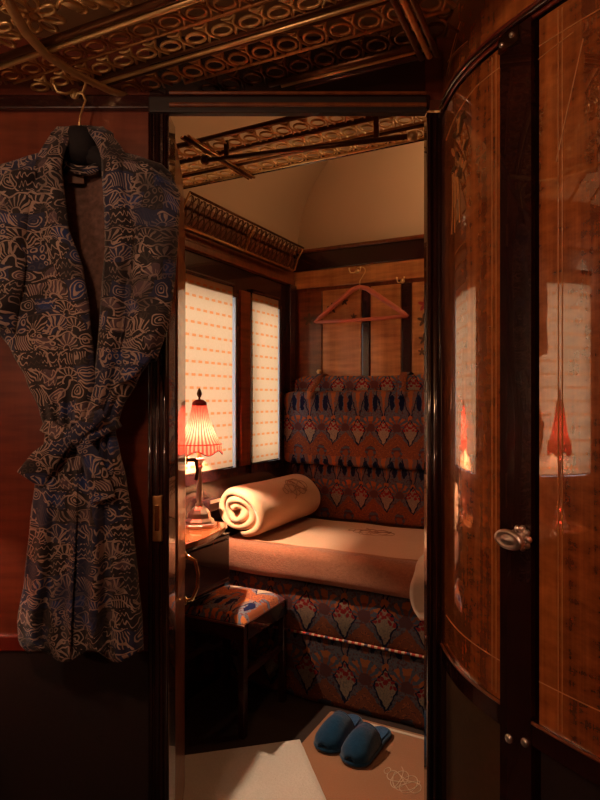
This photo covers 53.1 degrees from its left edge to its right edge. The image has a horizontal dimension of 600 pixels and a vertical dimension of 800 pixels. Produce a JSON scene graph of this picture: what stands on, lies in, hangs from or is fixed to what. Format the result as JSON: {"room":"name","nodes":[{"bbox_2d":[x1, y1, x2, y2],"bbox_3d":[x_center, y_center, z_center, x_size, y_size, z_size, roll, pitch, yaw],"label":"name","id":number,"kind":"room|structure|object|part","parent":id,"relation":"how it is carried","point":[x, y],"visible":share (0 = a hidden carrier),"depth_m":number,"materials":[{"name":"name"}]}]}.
{"room":"train carriage","nodes":[
{"label":"train carriage","id":0,"kind":"room"},
{"bbox_2d":[0,36,448,799],"bbox_3d":[0.209,-0.110,1.415,2.386,2.620,0.090,0,0,0],"label":"wall partition","id":1,"kind":"structure","parent":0,"point":[90,726],"depth_m":1.39,"materials":[{"name":"brown wood"}]},
{"bbox_2d":[51,79,86,98],"bbox_3d":[-0.518,-0.705,1.363,0.082,0.027,0.038,0,0,0],"label":"coat hook","id":2,"kind":"object","parent":1,"relation":"attached to","point":[72,92],"visible":0.86,"depth_m":1.36,"materials":[{"name":"gold metal"}]},
{"bbox_2d":[62,92,101,173],"bbox_3d":[-0.488,-0.570,1.330,0.345,0.236,0.080,0,0,0],"label":"hanger","id":3,"kind":"object","parent":2,"relation":"hanging from","point":[81,150],"visible":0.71,"depth_m":1.30,"materials":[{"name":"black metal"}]},
{"bbox_3d":[-0.488,-0.517,1.330,0.345,0.132,0.052,0,0,0],"label":"arm","id":4,"kind":"part","parent":3,"relation":"part of","materials":[{"name":"black fabric"}]},
{"bbox_3d":[-0.657,0.564,1.394,0.614,0.038,0.012,0,0,0],"label":"rail","id":5,"kind":"part","parent":1,"relation":"part of","materials":[{"name":"brown wood"}]},
{"bbox_2d":[0,125,180,661],"bbox_3d":[-0.489,-0.024,1.291,0.468,1.188,0.138,0,0,0],"label":"bathrobe","id":6,"kind":"object","parent":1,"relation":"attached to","point":[88,256],"visible":1,"depth_m":1.26,"materials":[{"name":"fabric"}]},
{"bbox_3d":[-0.327,0.273,1.380,0.022,0.105,0.012,0,0,0],"label":"strike plate","id":7,"kind":"part","parent":1,"relation":"part of","materials":[{"name":"brown metal"}]},
{"bbox_2d":[175,139,199,799],"bbox_3d":[-0.342,0.260,1.657,0.084,1.840,0.382,0,0,0],"label":"door","id":8,"kind":"structure","parent":1,"relation":"in","point":[181,555],"depth_m":1.62,"materials":[{"name":"brown wood"}]},
{"bbox_3d":[-0.326,0.050,1.650,0.004,0.900,0.283,0,0,-7],"label":"panel","id":9,"kind":"part","parent":8,"relation":"part of","materials":[{"name":"brown wood"}]},
{"bbox_3d":[-0.323,0.203,1.801,0.042,0.075,0.028,0,0,0],"label":"lever","id":10,"kind":"part","parent":8,"relation":"part of","materials":[{"name":"black metal"}]},
{"bbox_3d":[-0.323,0.532,1.791,0.046,0.159,0.024,0,0,0],"label":"handle","id":11,"kind":"part","parent":8,"relation":"part of","materials":[{"name":"gold metal"}]},
{"bbox_3d":[-0.332,-0.689,1.391,1.264,0.033,0.018,0,0,0],"label":"rail","id":12,"kind":"part","parent":1,"relation":"part of","materials":[{"name":"brown wood"}]},
{"bbox_2d":[0,0,457,37],"bbox_3d":[0.194,-0.853,1.159,2.316,0.015,0.479,0,0,0],"label":"trim","id":13,"kind":"structure","parent":1,"relation":"attached to","point":[74,19],"depth_m":1.33,"materials":[{"name":"gold metal"}]},
{"bbox_2d":[0,0,458,96],"bbox_3d":[-0.188,-0.716,1.046,1.444,0.034,0.751,0,0,25],"label":"luggage rack","id":14,"kind":"object","parent":1,"relation":"attached to","point":[424,46],"visible":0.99,"depth_m":1.20,"materials":[{"name":"gold metal"}]},
{"bbox_2d":[0,0,66,47],"bbox_3d":[-0.608,-0.725,1.181,0.353,0.008,0.117,0,0,25],"label":"grille","id":15,"kind":"object","parent":14,"relation":"attached to","point":[59,40],"depth_m":1.15,"materials":[{"name":"gold metal"}]},
{"bbox_3d":[-0.275,-0.721,1.097,1.245,0.015,0.016,0,0,25],"label":"rail","id":16,"kind":"part","parent":14,"relation":"part of","materials":[{"name":"gold metal"}]},
{"bbox_2d":[55,0,133,14],"bbox_3d":[-0.170,-0.725,0.972,0.619,0.015,0.117,0,0,25],"label":"grille","id":17,"kind":"object","parent":14,"relation":"attached to","point":[78,6],"depth_m":1.10,"materials":[{"name":"gold metal"}]},
{"bbox_3d":[-0.259,-0.715,1.105,1.096,0.011,0.531,0,0,0],"label":"rail","id":18,"kind":"part","parent":14,"relation":"part of","materials":[{"name":"gold metal"}]},
{"bbox_2d":[0,0,257,84],"bbox_3d":[-0.234,-0.721,1.127,1.079,0.006,0.549,0,0,0],"label":"grille","id":19,"kind":"object","parent":14,"relation":"attached to","point":[146,11],"depth_m":1.21,"materials":[{"name":"brown metal"}]},
{"bbox_3d":[-0.183,-0.721,1.142,1.035,0.007,0.007,0,0,25],"label":"rail","id":20,"kind":"part","parent":14,"relation":"part of","materials":[{"name":"brown metal"}]},
{"bbox_2d":[30,0,339,91],"bbox_3d":[-0.166,-0.721,1.167,0.911,0.007,0.468,0,0,0],"label":"grille","id":21,"kind":"object","parent":14,"relation":"attached to","point":[325,72],"depth_m":1.21,"materials":[{"name":"gold metal"}]},
{"bbox_3d":[-0.111,-0.721,1.178,0.867,0.011,0.012,0,0,25],"label":"rail","id":22,"kind":"part","parent":14,"relation":"part of","materials":[{"name":"black metal"}]},
{"bbox_3d":[-0.096,-0.715,1.186,0.833,0.009,0.009,0,0,25],"label":"rail","id":23,"kind":"part","parent":14,"relation":"part of","materials":[{"name":"gold metal"}]},
{"bbox_3d":[-0.081,-0.721,1.193,0.799,0.013,0.014,0,0,25],"label":"rail","id":24,"kind":"part","parent":14,"relation":"part of","materials":[{"name":"black metal"}]},
{"bbox_2d":[121,0,456,91],"bbox_3d":[-0.071,-0.721,1.230,0.764,0.007,0.070,0,0,25],"label":"grille","id":25,"kind":"object","parent":14,"relation":"attached to","point":[353,65],"depth_m":1.20,"materials":[{"name":"brown metal"}]},
{"bbox_3d":[0.007,-0.721,1.236,0.597,0.007,0.007,0,0,25],"label":"rail","id":26,"kind":"part","parent":14,"relation":"part of","materials":[{"name":"brown metal"}]},
{"bbox_2d":[200,9,458,90],"bbox_3d":[0.033,-0.721,1.270,0.590,0.006,0.073,0,0,25],"label":"grille","id":27,"kind":"object","parent":14,"relation":"attached to","point":[353,65],"depth_m":1.21,"materials":[{"name":"gold metal"}]},
{"bbox_3d":[0.101,-0.719,1.283,0.349,0.015,0.178,0,0,0],"label":"rail","id":28,"kind":"part","parent":14,"relation":"part of","materials":[{"name":"black metal"}]},
{"bbox_3d":[0.115,-0.715,1.290,0.348,0.009,0.009,0,0,25],"label":"rail","id":29,"kind":"part","parent":14,"relation":"part of","materials":[{"name":"gold metal"}]},
{"bbox_3d":[0.131,-0.717,1.298,0.311,0.021,0.022,0,0,25],"label":"rail","id":30,"kind":"part","parent":14,"relation":"part of","materials":[{"name":"brown wood"}]},
{"bbox_3d":[-0.030,-0.854,1.397,0.640,0.292,0.006,0,0,0],"label":"overdoor panel","id":31,"kind":"part","parent":1,"relation":"part of","materials":[{"name":"brown wood"}]},
{"bbox_2d":[177,110,439,188],"bbox_3d":[0.164,-0.725,1.683,1.581,0.121,0.369,0,0,27],"label":"luggage rack","id":32,"kind":"object","parent":1,"relation":"attached to","point":[207,153],"visible":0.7,"depth_m":1.77,"materials":[{"name":"gold metal"}]},
{"bbox_3d":[-0.291,-0.735,1.840,0.028,0.028,0.027,0,0,27],"label":"knob","id":33,"kind":"part","parent":32,"relation":"part of","materials":[{"name":"black metal"}]},
{"bbox_3d":[-0.260,-0.760,1.899,0.009,0.009,0.362,0,0,27],"label":"cross rail","id":34,"kind":"part","parent":32,"relation":"part of","materials":[{"name":"gold metal"}]},
{"bbox_3d":[-0.250,-0.760,1.893,0.009,0.009,0.362,0,0,27],"label":"cross rail","id":35,"kind":"part","parent":32,"relation":"part of","materials":[{"name":"black metal"}]},
{"bbox_3d":[-0.239,-0.760,1.888,0.009,0.009,0.362,0,0,27],"label":"cross rail","id":36,"kind":"part","parent":32,"relation":"part of","materials":[{"name":"gold metal"}]},
{"bbox_3d":[-0.151,-0.770,1.706,1.003,0.016,0.016,0,0,27],"label":"rail","id":37,"kind":"part","parent":32,"relation":"part of","materials":[{"name":"black metal"}]},
{"bbox_2d":[177,116,371,159],"bbox_3d":[-0.115,-0.770,1.743,1.000,0.006,0.076,0,0,27],"label":"grille","id":38,"kind":"object","parent":32,"relation":"attached to","point":[204,149],"depth_m":1.75,"materials":[{"name":"brown metal"}]},
{"bbox_3d":[-0.019,-0.770,1.750,1.196,0.016,0.016,0,0,27],"label":"rail","id":39,"kind":"part","parent":32,"relation":"part of","materials":[{"name":"black metal"}]},
{"bbox_3d":[0.097,-0.770,1.789,1.365,0.008,0.008,0,0,27],"label":"rail","id":40,"kind":"part","parent":32,"relation":"part of","materials":[{"name":"brown metal"}]},
{"bbox_3d":[0.113,-0.770,1.794,1.388,0.016,0.016,0,0,27],"label":"rail","id":41,"kind":"part","parent":32,"relation":"part of","materials":[{"name":"black metal"}]},
{"bbox_2d":[182,127,423,186],"bbox_3d":[0.145,-0.770,1.826,1.384,0.006,0.072,0,0,27],"label":"grille","id":42,"kind":"object","parent":32,"relation":"attached to","point":[239,171],"depth_m":1.93,"materials":[{"name":"gold metal"}]},
{"bbox_3d":[0.226,-0.770,1.833,1.554,0.008,0.008,0,0,27],"label":"rail","id":43,"kind":"part","parent":32,"relation":"part of","materials":[{"name":"gold metal"}]},
{"bbox_3d":[0.244,-0.776,1.839,1.581,0.018,0.018,0,0,27],"label":"rail","id":44,"kind":"part","parent":32,"relation":"part of","materials":[{"name":"brown wood"}]},
{"bbox_3d":[-0.001,-0.707,1.690,0.654,0.070,0.014,0,0,27],"label":"rod","id":45,"kind":"part","parent":32,"relation":"part of","materials":[{"name":"black metal"}]},
{"bbox_3d":[0.289,-0.678,1.540,0.028,0.028,0.027,0,0,27],"label":"knob","id":46,"kind":"part","parent":32,"relation":"part of","materials":[{"name":"gold metal"}]},
{"bbox_2d":[185,248,283,283],"bbox_3d":[-0.973,-1.075,1.490,0.100,0.950,3.950,0,0,27],"label":"wall","id":47,"kind":"structure","parent":0,"point":[185,248],"depth_m":2.67,"materials":[{"name":"beige paint"}]},
{"bbox_2d":[184,198,296,700],"bbox_3d":[-0.960,0.207,1.483,0.130,1.985,3.950,0,0,27],"label":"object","id":48,"kind":"structure","parent":47,"relation":"in","point":[204,669],"depth_m":2.72,"materials":[{"name":"brown wood"}]},
{"bbox_2d":[185,521,228,597],"bbox_3d":[-0.399,0.590,2.215,0.237,0.220,0.382,0,0,27],"label":"bedside table","id":49,"kind":"object","parent":48,"relation":"attached to","point":[209,546],"visible":0.48,"depth_m":2.17,"materials":[{"name":"brown wood"}]},
{"bbox_3d":[-0.406,0.506,2.215,0.225,0.012,0.374,0,0,27],"label":"edge moulding","id":50,"kind":"part","parent":49,"relation":"part of","materials":[{"name":"brown wood"}]},
{"bbox_2d":[185,388,222,528],"bbox_3d":[-0.384,0.217,2.292,0.178,0.526,0.178,0,0,27],"label":"table lamp","id":51,"kind":"object","parent":49,"relation":"on","point":[201,438],"visible":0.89,"depth_m":2.25,"materials":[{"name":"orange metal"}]},
{"bbox_3d":[-0.384,0.315,2.292,0.042,0.190,0.042,0,0,27],"label":"stem","id":52,"kind":"part","parent":51,"relation":"part of","materials":[{"name":"silver metal"}]},
{"bbox_3d":[-0.384,0.113,2.292,0.177,0.186,0.177,0,0,27],"label":"lamp shade","id":53,"kind":"part","parent":51,"relation":"part of","materials":[{"name":"red fabric"}]},
{"bbox_3d":[-0.384,0.187,2.292,0.178,0.044,0.178,0,0,27],"label":"shade trim","id":54,"kind":"part","parent":51,"relation":"part of","materials":[{"name":"fabric"}]},
{"bbox_2d":[185,268,234,475],"bbox_3d":[-0.479,-0.110,2.313,0.020,0.818,0.789,0,0,27],"label":"window blind","id":55,"kind":"object","parent":48,"relation":"attached to","point":[208,299],"visible":0.4,"depth_m":2.52,"materials":[{"name":"white fabric"}]},
{"bbox_2d":[202,498,219,511],"bbox_3d":[-0.370,0.435,2.490,0.049,0.050,0.080,0,0,27],"label":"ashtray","id":56,"kind":"object","parent":48,"relation":"attached to","point":[212,504],"visible":0.83,"depth_m":2.47,"materials":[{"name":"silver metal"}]},
{"bbox_2d":[185,293,240,486],"bbox_3d":[-0.502,-0.069,2.350,0.086,0.818,0.848,0,0,27],"label":"window","id":57,"kind":"structure","parent":48,"relation":"attached to","point":[236,470],"depth_m":2.69,"materials":[{"name":"brown wood"}]},
{"bbox_3d":[-0.927,-0.770,1.438,0.030,0.030,3.900,0,0,27],"label":"moulding","id":58,"kind":"part","parent":48,"relation":"part of","materials":[{"name":"brown wood"}]},
{"bbox_2d":[250,289,279,463],"bbox_3d":[-0.168,-0.110,2.914,0.020,0.818,0.256,0,0,27],"label":"window blind","id":59,"kind":"object","parent":48,"relation":"attached to","point":[264,305],"visible":1,"depth_m":2.90,"materials":[{"name":"white fabric"}]},
{"bbox_2d":[248,297,283,472],"bbox_3d":[-0.193,-0.069,2.945,0.086,0.818,0.308,0,0,27],"label":"window","id":60,"kind":"structure","parent":48,"relation":"attached to","point":[252,468],"depth_m":2.98,"materials":[{"name":"brown wood"}]},
{"bbox_3d":[-0.225,-0.080,2.962,0.005,0.760,0.272,0,0,27],"label":"pane","id":61,"kind":"part","parent":60,"relation":"part of","materials":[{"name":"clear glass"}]},
{"bbox_3d":[-0.046,-0.010,3.138,0.030,1.180,0.070,0,0,27],"label":"post","id":62,"kind":"part","parent":48,"relation":"part of","materials":[{"name":"brown wood"}]},
{"bbox_2d":[184,191,303,271],"bbox_3d":[-0.234,-0.713,2.645,0.101,0.118,0.930,0,0,27],"label":"wall rack","id":63,"kind":"object","parent":47,"relation":"attached to","point":[246,247],"visible":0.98,"depth_m":2.58,"materials":[{"name":"brown metal"}]},
{"bbox_2d":[185,228,289,270],"bbox_3d":[-0.265,-0.661,2.660,0.022,0.006,0.920,0,0,27],"label":"shelf","id":64,"kind":"object","parent":63,"relation":"attached to","point":[197,232],"depth_m":2.63,"materials":[{"name":"brown wood"}]},
{"bbox_3d":[-0.252,-0.662,2.654,0.010,0.010,0.920,0,0,27],"label":"rail","id":65,"kind":"part","parent":63,"relation":"part of","materials":[{"name":"brown wood"}]},
{"bbox_3d":[-0.194,-0.767,2.624,0.010,0.010,0.920,0,0,27],"label":"rail","id":66,"kind":"part","parent":63,"relation":"part of","materials":[{"name":"black metal"}]},
{"bbox_2d":[170,116,368,250],"bbox_3d":[0.045,-1.122,0.962,2.205,0.685,3.950,0,0,27],"label":"ceiling","id":67,"kind":"structure","parent":0,"point":[275,201],"depth_m":2.79,"materials":[{"name":"beige paint"}]},
{"bbox_2d":[185,677,423,754],"bbox_3d":[-0.041,1.230,1.007,2.400,0.060,4.150,0,0,27],"label":"floor","id":68,"kind":"structure","parent":0,"point":[211,723],"depth_m":2.25,"materials":[{"name":"carpet"}]},
{"bbox_2d":[185,585,287,739],"bbox_3d":[-0.256,0.978,2.321,0.304,0.445,0.326,0,0,27],"label":"stool","id":69,"kind":"object","parent":68,"relation":"on","point":[228,613],"visible":0.87,"depth_m":2.24,"materials":[{"name":"brown wood"}]},
{"bbox_3d":[-0.441,1.020,2.256,0.026,0.360,0.026,0,0,27],"label":"leg","id":70,"kind":"part","parent":69,"relation":"part of","materials":[{"name":"brown wood"}]},
{"bbox_3d":[-0.308,1.020,2.514,0.026,0.360,0.026,0,0,27],"label":"leg","id":71,"kind":"part","parent":69,"relation":"part of","materials":[{"name":"brown wood"}]},
{"bbox_3d":[-0.256,0.777,2.323,0.288,0.045,0.310,0,0,27],"label":"seat","id":72,"kind":"part","parent":69,"relation":"part of","materials":[{"name":"fabric"}]},
{"bbox_3d":[-0.256,0.825,2.323,0.300,0.060,0.322,0,0,27],"label":"seat frame","id":73,"kind":"part","parent":69,"relation":"part of","materials":[{"name":"brown wood"}]},
{"bbox_3d":[-0.203,1.020,2.133,0.026,0.360,0.026,0,0,27],"label":"leg","id":74,"kind":"part","parent":69,"relation":"part of","materials":[{"name":"brown wood"}]},
{"bbox_3d":[-0.070,1.020,2.390,0.026,0.360,0.026,0,0,27],"label":"leg","id":75,"kind":"part","parent":69,"relation":"part of","materials":[{"name":"brown wood"}]},
{"bbox_2d":[183,739,325,799],"bbox_3d":[-0.199,1.185,1.825,0.520,0.019,0.450,0,0,-14],"label":"bath mat","id":76,"kind":"object","parent":68,"relation":"on","point":[283,770],"visible":0.84,"depth_m":1.89,"materials":[{"name":"white fabric"}]},
{"bbox_2d":[225,369,423,729],"bbox_3d":[0.742,0.518,2.405,2.088,1.352,0.710,0,0,27],"label":"sofa berth","id":77,"kind":"object","parent":68,"relation":"on","point":[359,440],"visible":0.38,"depth_m":2.56,"materials":[{"name":"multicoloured patterned upholstery fabric"}]},
{"bbox_2d":[229,517,423,598],"bbox_3d":[0.621,0.655,2.382,1.890,0.142,0.634,0,0,27],"label":"mattress","id":78,"kind":"object","parent":77,"relation":"on","point":[380,559],"visible":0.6,"depth_m":2.40,"materials":[{"name":"brown fabric"}]},
{"bbox_2d":[219,474,319,536],"bbox_3d":[-0.126,0.474,2.762,0.232,0.212,0.613,0,0,27],"label":"rolled blanket","id":79,"kind":"object","parent":78,"relation":"on","point":[266,505],"visible":1,"depth_m":2.57,"materials":[{"name":"fabric"}]},
{"bbox_2d":[410,554,423,620],"bbox_3d":[0.726,0.674,2.303,0.437,0.211,0.644,0,0,27],"label":"sheet","id":80,"kind":"object","parent":78,"relation":"on","point":[417,583],"visible":0.11,"depth_m":2.12,"materials":[{"name":"white fabric"}]},
{"bbox_2d":[284,390,423,469],"bbox_3d":[0.810,0.140,2.695,1.942,0.375,0.134,0,0,27],"label":"cushion","id":81,"kind":"object","parent":77,"relation":"on","point":[324,429],"depth_m":2.91,"materials":[{"name":"fabric"}]},
{"bbox_2d":[292,463,423,527],"bbox_3d":[0.823,0.464,2.712,1.935,0.275,0.090,0,0,27],"label":"cushion","id":82,"kind":"object","parent":77,"relation":"on","point":[358,494],"depth_m":2.92,"materials":[{"name":"fabric"}]},
{"bbox_2d":[302,711,423,799],"bbox_3d":[0.385,1.196,1.895,0.850,0.007,0.480,0,0,27],"label":"mat","id":83,"kind":"object","parent":68,"relation":"on","point":[396,772],"visible":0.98,"depth_m":1.93,"materials":[{"name":"beige fabric"}]},
{"bbox_2d":[314,710,362,753],"bbox_3d":[0.141,1.150,2.137,0.115,0.086,0.262,0,0,27],"label":"slipper","id":84,"kind":"object","parent":83,"relation":"on","point":[330,737],"visible":0.84,"depth_m":2.06,"materials":[{"name":"blue fabric"}]},
{"bbox_2d":[340,722,391,767],"bbox_3d":[0.227,1.150,2.059,0.111,0.086,0.262,0,0,31],"label":"slipper","id":85,"kind":"object","parent":83,"relation":"on","point":[365,741],"visible":1,"depth_m":1.99,"materials":[{"name":"blue fabric"}]},
{"bbox_2d":[439,0,599,799],"bbox_3d":[0.552,-0.100,0.933,0.204,2.600,1.012,0,0,-34],"label":"tall cabinet","id":86,"kind":"object","parent":68,"relation":"on","point":[520,644],"visible":1,"depth_m":1.06,"materials":[{"name":"brown wood"}]},
{"bbox_3d":[0.336,0.234,1.382,0.020,1.812,0.012,0,0,0],"label":"edge post","id":87,"kind":"part","parent":86,"relation":"part of","materials":[{"name":"brown wood"}]},
{"bbox_3d":[0.351,0.581,1.250,0.039,0.042,0.281,0,0,-9],"label":"rail","id":88,"kind":"part","parent":86,"relation":"part of","materials":[{"name":"brown wood"}]},
{"bbox_3d":[0.353,-0.049,1.245,0.030,1.218,0.266,0,0,-10],"label":"door","id":89,"kind":"part","parent":86,"relation":"part of","materials":[{"name":"brown wood"}]},
{"bbox_3d":[0.355,0.872,1.247,0.026,0.536,0.262,0,0,-10],"label":"panel","id":90,"kind":"part","parent":86,"relation":"part of","materials":[{"name":"brown wood"}]},
{"bbox_3d":[0.554,-0.689,0.934,0.146,0.008,1.007,0,0,-34],"label":"moulding","id":91,"kind":"part","parent":86,"relation":"part of","materials":[{"name":"brown wood"}]},
{"bbox_3d":[0.607,-0.678,0.969,0.573,0.011,0.838,0,0,0],"label":"moulding","id":92,"kind":"part","parent":86,"relation":"part of","materials":[{"name":"brown wood"}]},
{"bbox_3d":[0.610,-0.668,0.971,0.569,0.008,0.834,0,0,0],"label":"moulding","id":93,"kind":"part","parent":86,"relation":"part of","materials":[{"name":"brown wood"}]},
{"bbox_3d":[0.378,-0.652,1.087,0.005,0.028,0.050,0,0,-25],"label":"plate","id":94,"kind":"part","parent":86,"relation":"part of","materials":[{"name":"black metal"}]},
{"bbox_3d":[0.382,0.243,1.054,0.027,0.026,0.026,0,0,-26],"label":"knob","id":95,"kind":"part","parent":86,"relation":"part of","materials":[{"name":"silver metal"}]},
{"bbox_3d":[0.634,0.581,0.786,0.078,0.042,0.691,0,0,-45],"label":"rail","id":96,"kind":"part","parent":86,"relation":"part of","materials":[{"name":"brown wood"}]},
{"bbox_3d":[0.604,-0.049,0.810,0.056,1.218,0.591,0,0,-43],"label":"door","id":97,"kind":"part","parent":86,"relation":"part of","materials":[{"name":"brown wood"}]},
{"bbox_3d":[0.605,0.872,0.812,0.051,0.536,0.589,0,0,-43],"label":"panel","id":98,"kind":"part","parent":86,"relation":"part of","materials":[{"name":"wood"}]},
{"bbox_2d":[297,110,439,248],"bbox_3d":[0.935,-0.175,2.782,2.300,2.750,0.100,0,0,27],"label":"wall","id":99,"kind":"structure","parent":0,"point":[378,194],"depth_m":3.03,"materials":[{"name":"beige paint"}]},
{"bbox_2d":[348,267,360,273],"bbox_3d":[0.279,-0.646,2.993,0.070,0.027,0.038,0,0,27],"label":"coat hook","id":100,"kind":"object","parent":99,"relation":"attached to","point":[357,270],"visible":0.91,"depth_m":2.99,"materials":[{"name":"gold metal"}]},
{"bbox_2d":[314,266,408,323],"bbox_3d":[0.295,-0.525,2.970,0.500,0.273,0.034,0,0,27],"label":"hanger","id":101,"kind":"object","parent":100,"relation":"hanging from","point":[368,289],"visible":1,"depth_m":2.96,"materials":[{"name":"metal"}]},
{"bbox_2d":[294,234,423,528],"bbox_3d":[0.897,0.207,2.708,2.100,1.985,0.065,0,0,27],"label":"wall panel","id":102,"kind":"object","parent":99,"relation":"attached to","point":[391,347],"depth_m":2.99,"materials":[{"name":"brown wood"}]},
{"bbox_2d":[304,313,314,324],"bbox_3d":[0.048,-0.423,3.135,0.067,0.064,0.002,0,0,27],"label":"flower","id":103,"kind":"object","parent":102,"relation":"on","point":[309,318],"depth_m":3.13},
{"bbox_3d":[0.057,-0.182,3.140,0.130,0.765,0.012,0,0,27],"label":"panel","id":104,"kind":"part","parent":102,"relation":"part of","materials":[{"name":"brown wood"}]},
{"bbox_3d":[0.214,-0.182,3.059,0.215,0.765,0.012,0,0,27],"label":"panel","id":105,"kind":"part","parent":102,"relation":"part of","materials":[{"name":"brown wood"}]},
{"bbox_3d":[0.895,-0.630,2.704,2.100,0.090,0.015,0,0,27],"label":"rail","id":106,"kind":"part","parent":102,"relation":"part of","materials":[{"name":"brown wood"}]},
{"bbox_3d":[0.897,-0.776,2.708,2.100,0.017,0.065,0,0,27],"label":"moulding","id":107,"kind":"part","parent":102,"relation":"part of","materials":[{"name":"brown wood"}]},
{"bbox_3d":[0.423,-0.182,2.950,0.155,0.765,0.012,0,0,27],"label":"panel","id":108,"kind":"part","parent":102,"relation":"part of","materials":[{"name":"brown wood"}]},
{"bbox_3d":[0.651,-0.182,2.832,0.250,0.765,0.012,0,0,27],"label":"panel","id":109,"kind":"part","parent":102,"relation":"part of","materials":[{"name":"brown wood"}]},
{"bbox_2d":[417,313,423,325],"bbox_3d":[0.590,-0.383,2.854,0.065,0.062,0.002,0,0,27],"label":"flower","id":110,"kind":"object","parent":102,"relation":"on","point":[420,316],"depth_m":2.86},
{"bbox_2d":[418,299,423,310],"bbox_3d":[0.594,-0.458,2.852,0.069,0.065,0.002,0,0,27],"label":"flower","id":111,"kind":"object","parent":102,"relation":"on","point":[420,301],"depth_m":2.86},
{"bbox_2d":[396,276,404,283],"bbox_3d":[0.487,-0.576,2.885,0.046,0.027,0.038,0,0,27],"label":"coat hook","id":112,"kind":"object","parent":99,"relation":"attached to","point":[402,281],"visible":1,"depth_m":2.88,"materials":[{"name":"gold metal"}]}
]}

